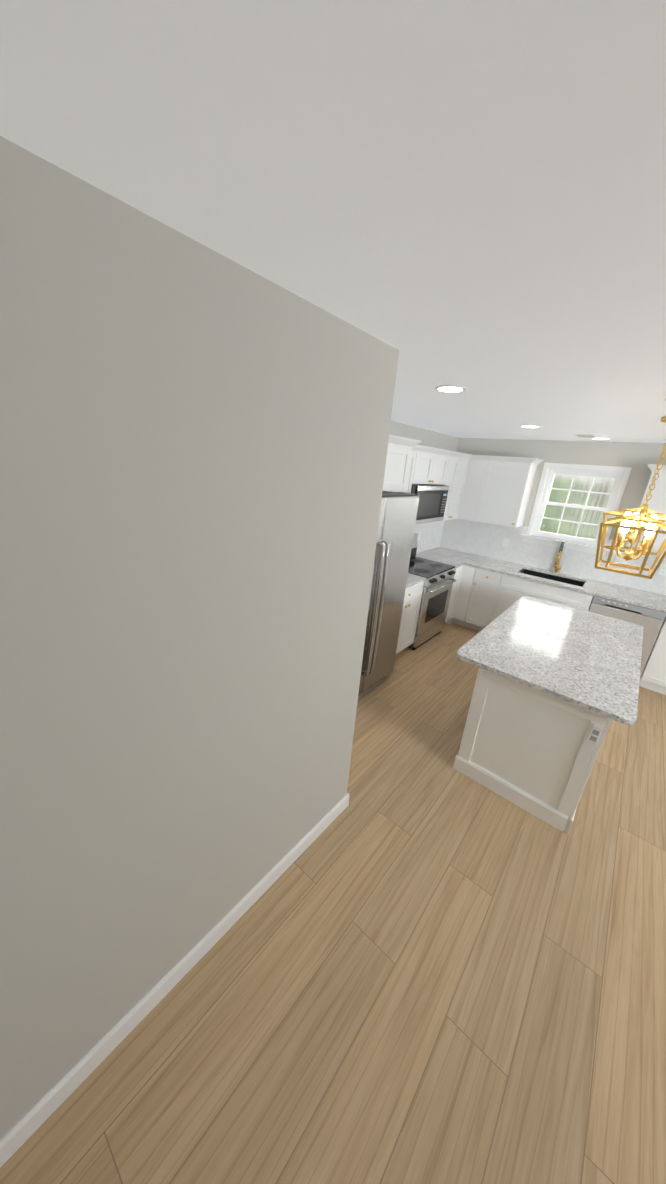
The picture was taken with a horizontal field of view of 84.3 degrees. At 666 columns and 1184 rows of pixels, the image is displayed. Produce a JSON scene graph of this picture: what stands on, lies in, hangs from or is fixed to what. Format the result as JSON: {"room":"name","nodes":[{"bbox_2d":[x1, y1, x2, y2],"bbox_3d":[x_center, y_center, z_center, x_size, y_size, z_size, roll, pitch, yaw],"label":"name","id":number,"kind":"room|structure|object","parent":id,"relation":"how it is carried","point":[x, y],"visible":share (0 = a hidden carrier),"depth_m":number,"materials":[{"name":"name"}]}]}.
{"room":"kitchen","nodes":[
{"label":"kitchen","id":0,"kind":"room"},
{"bbox_2d":[0,136,398,1139],"bbox_3d":[-1.144,0.264,1.322,1.320,2.420,2.520,20,24,36],"label":"wall","id":1,"kind":"structure","parent":0,"point":[194,436],"depth_m":1.00,"materials":[{"name":"beige paint"}]},
{"bbox_2d":[0,793,349,1167],"bbox_3d":[-0.721,1.537,1.324,0.014,0.092,2.534,20,24,36],"label":"baseboard","id":2,"kind":"structure","parent":1,"relation":"attached to","point":[32,1120],"depth_m":1.34,"materials":[{"name":"white paint"}]},
{"bbox_2d":[0,623,665,1183],"bbox_3d":[2.084,1.788,1.552,7.040,0.100,6.610,20,24,36],"label":"floor","id":3,"kind":"structure","parent":0,"point":[422,961],"depth_m":1.45,"materials":[{"name":"brown wood"}]},
{"bbox_2d":[358,491,418,696],"bbox_3d":[0.110,0.030,3.216,0.818,1.783,0.908,20,24,36],"label":"fridge","id":4,"kind":"object","parent":3,"relation":"on","point":[397,522],"visible":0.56,"depth_m":3.04,"materials":[{"name":"grey metal"}]},
{"bbox_2d":[396,581,423,653],"bbox_3d":[0.507,0.266,4.024,0.656,0.860,0.673,20,24,36],"label":"base cabinet","id":5,"kind":"object","parent":3,"relation":"on","point":[410,613],"visible":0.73,"depth_m":3.93,"materials":[{"name":"white paint"}]},
{"bbox_2d":[406,573,425,587],"bbox_3d":[0.535,-0.155,3.879,0.644,0.028,0.673,20,24,36],"label":"countertop","id":6,"kind":"structure","parent":5,"relation":"on","point":[412,579],"depth_m":3.85,"materials":[{"name":"white stone"}]},
{"bbox_2d":[408,533,455,649],"bbox_3d":[1.018,-0.031,4.482,0.691,1.190,0.770,20,24,36],"label":"range","id":7,"kind":"object","parent":3,"relation":"on","point":[440,580],"visible":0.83,"depth_m":4.31,"materials":[{"name":"grey metal"}]},
{"bbox_2d":[445,565,462,623],"bbox_3d":[1.527,-0.067,5.194,0.656,0.860,0.934,20,24,36],"label":"base cabinet","id":8,"kind":"object","parent":3,"relation":"on","point":[452,601],"visible":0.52,"depth_m":4.82,"materials":[{"name":"white paint"}]},
{"bbox_2d":[453,565,472,624],"bbox_3d":[1.933,0.010,5.071,0.246,0.860,0.627,20,24,36],"label":"base cabinet","id":9,"kind":"object","parent":3,"relation":"on","point":[466,579],"depth_m":4.84,"materials":[{"name":"white paint"}]},
{"bbox_2d":[461,567,520,631],"bbox_3d":[2.127,0.079,4.922,0.383,0.860,0.627,20,24,36],"label":"base cabinet","id":10,"kind":"object","parent":3,"relation":"on","point":[484,598],"depth_m":4.67,"materials":[{"name":"white paint"}]},
{"bbox_2d":[416,547,665,611],"bbox_3d":[2.505,-0.053,4.346,3.154,0.228,0.937,20,24,36],"label":"countertop","id":11,"kind":"structure","parent":10,"relation":"on","point":[633,596],"depth_m":4.44,"materials":[{"name":"white stone"}]},
{"bbox_2d":[553,541,564,572],"bbox_3d":[2.757,-0.417,4.466,0.088,0.414,0.204,20,24,36],"label":"faucet","id":12,"kind":"object","parent":11,"relation":"on","point":[557,560],"visible":1,"depth_m":4.47,"materials":[{"name":"gold metal"}]},
{"bbox_2d":[453,667,611,834],"bbox_3d":[1.671,0.788,2.850,0.720,0.845,1.590,20,24,36],"label":"kitchen island","id":13,"kind":"object","parent":3,"relation":"on","point":[532,751],"visible":0.58,"depth_m":2.25,"materials":[{"name":"white paint"}]},
{"bbox_2d":[456,596,643,724],"bbox_3d":[1.715,0.356,2.766,0.950,0.030,1.755,20,24,36],"label":"island countertop","id":14,"kind":"structure","parent":13,"relation":"on","point":[588,660],"depth_m":2.49,"materials":[{"name":"white stone"}]},
{"bbox_2d":[587,725,602,745],"bbox_3d":[1.418,0.777,1.995,0.044,0.116,0.008,20,24,36],"label":"electrical outlet","id":15,"kind":"object","parent":13,"relation":"attached to","point":[594,735],"visible":1,"depth_m":1.99,"materials":[{"name":"white plastic"}]},
{"bbox_2d":[497,581,591,616],"bbox_3d":[2.553,0.347,4.626,0.999,0.620,0.627,20,24,36],"label":"base cabinet","id":16,"kind":"object","parent":3,"relation":"on","point":[518,590],"depth_m":4.25,"materials":[{"name":"white paint"}]},
{"bbox_2d":[589,595,665,676],"bbox_3d":[3.169,0.459,4.105,0.605,0.855,0.615,20,24,36],"label":"dishwasher","id":17,"kind":"object","parent":3,"relation":"on","point":[650,621],"visible":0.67,"depth_m":3.73,"materials":[{"name":"grey metal"}]},
{"bbox_2d":[639,617,665,694],"bbox_3d":[3.581,0.605,3.783,0.470,0.860,0.655,20,24,36],"label":"base cabinet","id":18,"kind":"object","parent":3,"relation":"on","point":[653,677],"visible":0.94,"depth_m":3.71,"materials":[{"name":"white paint"}]},
{"bbox_2d":[0,0,665,442],"bbox_3d":[2.279,-0.578,0.708,7.040,0.100,6.610,20,24,36],"label":"ceiling","id":19,"kind":"structure","parent":0,"point":[468,196],"depth_m":0.56,"materials":[{"name":"white paint"}]},
{"bbox_2d":[435,385,465,391],"bbox_3d":[0.655,-1.134,2.055,0.170,0.008,0.170,20,24,36],"label":"recessed light","id":20,"kind":"object","parent":19,"relation":"in","point":[448,388],"visible":1,"depth_m":2.03,"materials":[{"name":"white paint"}]},
{"bbox_2d":[520,425,540,427],"bbox_3d":[1.776,-1.489,3.310,0.170,0.008,0.170,20,24,36],"label":"recessed light","id":21,"kind":"object","parent":19,"relation":"in","point":[531,426],"visible":1,"depth_m":3.29,"materials":[{"name":"white paint"}]},
{"bbox_2d":[574,434,597,437],"bbox_3d":[2.517,-1.554,3.663,0.170,0.009,0.320,20,24,36],"label":"ceiling vent","id":22,"kind":"object","parent":19,"relation":"in","point":[586,436],"visible":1,"depth_m":3.63,"materials":[{"name":"white metal"}]},
{"bbox_2d":[591,437,610,439],"bbox_3d":[2.754,-1.579,3.788,0.170,0.008,0.170,20,24,36],"label":"recessed light","id":23,"kind":"object","parent":19,"relation":"in","point":[600,438],"visible":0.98,"depth_m":3.76,"materials":[{"name":"white paint"}]},
{"bbox_2d":[594,398,665,578],"bbox_3d":[1.648,-0.535,1.901,0.316,0.876,0.316,20,24,36],"label":"pendant light","id":24,"kind":"object","parent":19,"relation":"hanging from","point":[650,530],"visible":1,"depth_m":1.95,"materials":[{"name":"gold metal"}]},
{"bbox_2d":[601,416,665,555],"bbox_3d":[2.161,-0.708,2.504,0.320,0.876,0.320,-4,21,-23],"label":"pendant light","id":25,"kind":"object","parent":19,"relation":"hanging from","point":[632,511],"visible":0.56,"depth_m":2.57,"materials":[{"name":"gold metal"}]},
{"bbox_2d":[389,421,458,450],"bbox_3d":[0.355,-0.601,4.091,0.120,2.420,4.090,20,24,36],"label":"wall","id":26,"kind":"structure","parent":0,"point":[428,438],"depth_m":4.39,"materials":[{"name":"beige paint"}]},
{"bbox_2d":[383,445,418,492],"bbox_3d":[0.479,-1.053,3.652,0.332,0.813,0.643,20,24,36],"label":"upper cabinet","id":27,"kind":"object","parent":26,"relation":"attached to","point":[414,458],"depth_m":3.70,"materials":[{"name":"white paint"}]},
{"bbox_2d":[383,434,420,489],"bbox_3d":[0.138,-1.041,2.920,0.679,0.398,0.977,20,24,36],"label":"upper cabinet","id":28,"kind":"object","parent":26,"relation":"attached to","point":[397,462],"visible":0.08,"depth_m":2.93,"materials":[{"name":"white paint"}]},
{"bbox_2d":[414,520,445,552],"bbox_3d":[0.855,-0.665,4.603,0.006,0.495,2.370,20,24,36],"label":"backsplash","id":29,"kind":"structure","parent":26,"relation":"attached to","point":[431,533],"depth_m":5.20,"materials":[{"name":"white"}]},
{"bbox_2d":[415,445,450,484],"bbox_3d":[0.954,-1.409,4.104,0.332,0.373,0.780,20,24,36],"label":"upper cabinet","id":30,"kind":"object","parent":26,"relation":"attached to","point":[433,465],"depth_m":4.00,"materials":[{"name":"white paint"}]},
{"bbox_2d":[411,484,448,524],"bbox_3d":[0.950,-1.026,4.217,0.399,0.410,0.772,20,24,36],"label":"over-the-range microwave","id":31,"kind":"object","parent":30,"relation":"attached to","point":[432,502],"visible":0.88,"depth_m":4.08,"materials":[{"name":"grey metal"}]},
{"bbox_2d":[436,451,470,521],"bbox_3d":[1.392,-1.351,4.699,0.332,0.813,0.631,20,24,36],"label":"upper cabinet","id":32,"kind":"object","parent":26,"relation":"attached to","point":[456,476],"depth_m":4.62,"materials":[{"name":"white paint"}]},
{"bbox_2d":[456,438,665,546],"bbox_3d":[4.268,-0.076,3.520,6.800,2.420,0.120,20,24,36],"label":"wall","id":33,"kind":"structure","parent":0,"point":[637,458],"depth_m":4.22,"materials":[{"name":"beige paint"}]},
{"bbox_2d":[458,455,543,527],"bbox_3d":[1.987,-1.340,4.804,1.118,0.813,0.384,20,24,36],"label":"upper cabinet","id":34,"kind":"object","parent":33,"relation":"attached to","point":[497,490],"visible":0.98,"depth_m":4.59,"materials":[{"name":"white paint"}]},
{"bbox_2d":[502,538,509,547],"bbox_3d":[2.323,-0.659,4.948,0.070,0.115,0.019,20,24,36],"label":"light switch","id":35,"kind":"object","parent":33,"relation":"attached to","point":[505,542],"visible":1,"depth_m":4.95,"materials":[{"name":"white plastic"}]},
{"bbox_2d":[442,519,665,594],"bbox_3d":[2.860,-0.484,4.545,3.228,0.503,0.008,20,24,36],"label":"backsplash","id":36,"kind":"structure","parent":33,"relation":"attached to","point":[477,538],"depth_m":4.75,"materials":[{"name":"white"}]},
{"bbox_2d":[521,462,631,555],"bbox_3d":[2.893,-1.012,4.419,0.970,0.974,0.160,20,24,36],"label":"window","id":37,"kind":"structure","parent":33,"relation":"in","point":[620,475],"depth_m":4.43,"materials":[{"name":"white paint"}]},
{"bbox_2d":[613,556,627,567],"bbox_3d":[3.285,-0.340,4.199,0.116,0.115,0.019,20,24,36],"label":"light switch","id":38,"kind":"object","parent":33,"relation":"attached to","point":[620,560],"visible":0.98,"depth_m":4.20,"materials":[{"name":"white plastic"}]},
{"bbox_2d":[626,464,665,551],"bbox_3d":[3.581,-0.771,3.575,1.054,0.813,0.384,20,24,36],"label":"upper cabinet","id":39,"kind":"object","parent":33,"relation":"attached to","point":[657,502],"visible":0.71,"depth_m":3.66,"materials":[{"name":"white paint"}]},
{"bbox_2d":[658,564,665,575],"bbox_3d":[3.578,-0.238,3.980,0.070,0.115,0.010,20,24,36],"label":"electrical outlet","id":40,"kind":"object","parent":33,"relation":"attached to","point":[662,570],"visible":1,"depth_m":3.98,"materials":[{"name":"white plastic"}]},
{"label":"outside","id":41,"kind":"structure","parent":0,"visible":0},
{"bbox_2d":[540,474,614,539],"bbox_3d":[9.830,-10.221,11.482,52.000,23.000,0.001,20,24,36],"label":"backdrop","id":42,"kind":"structure","parent":41,"point":[571,513],"depth_m":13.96,"materials":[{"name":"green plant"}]}
]}

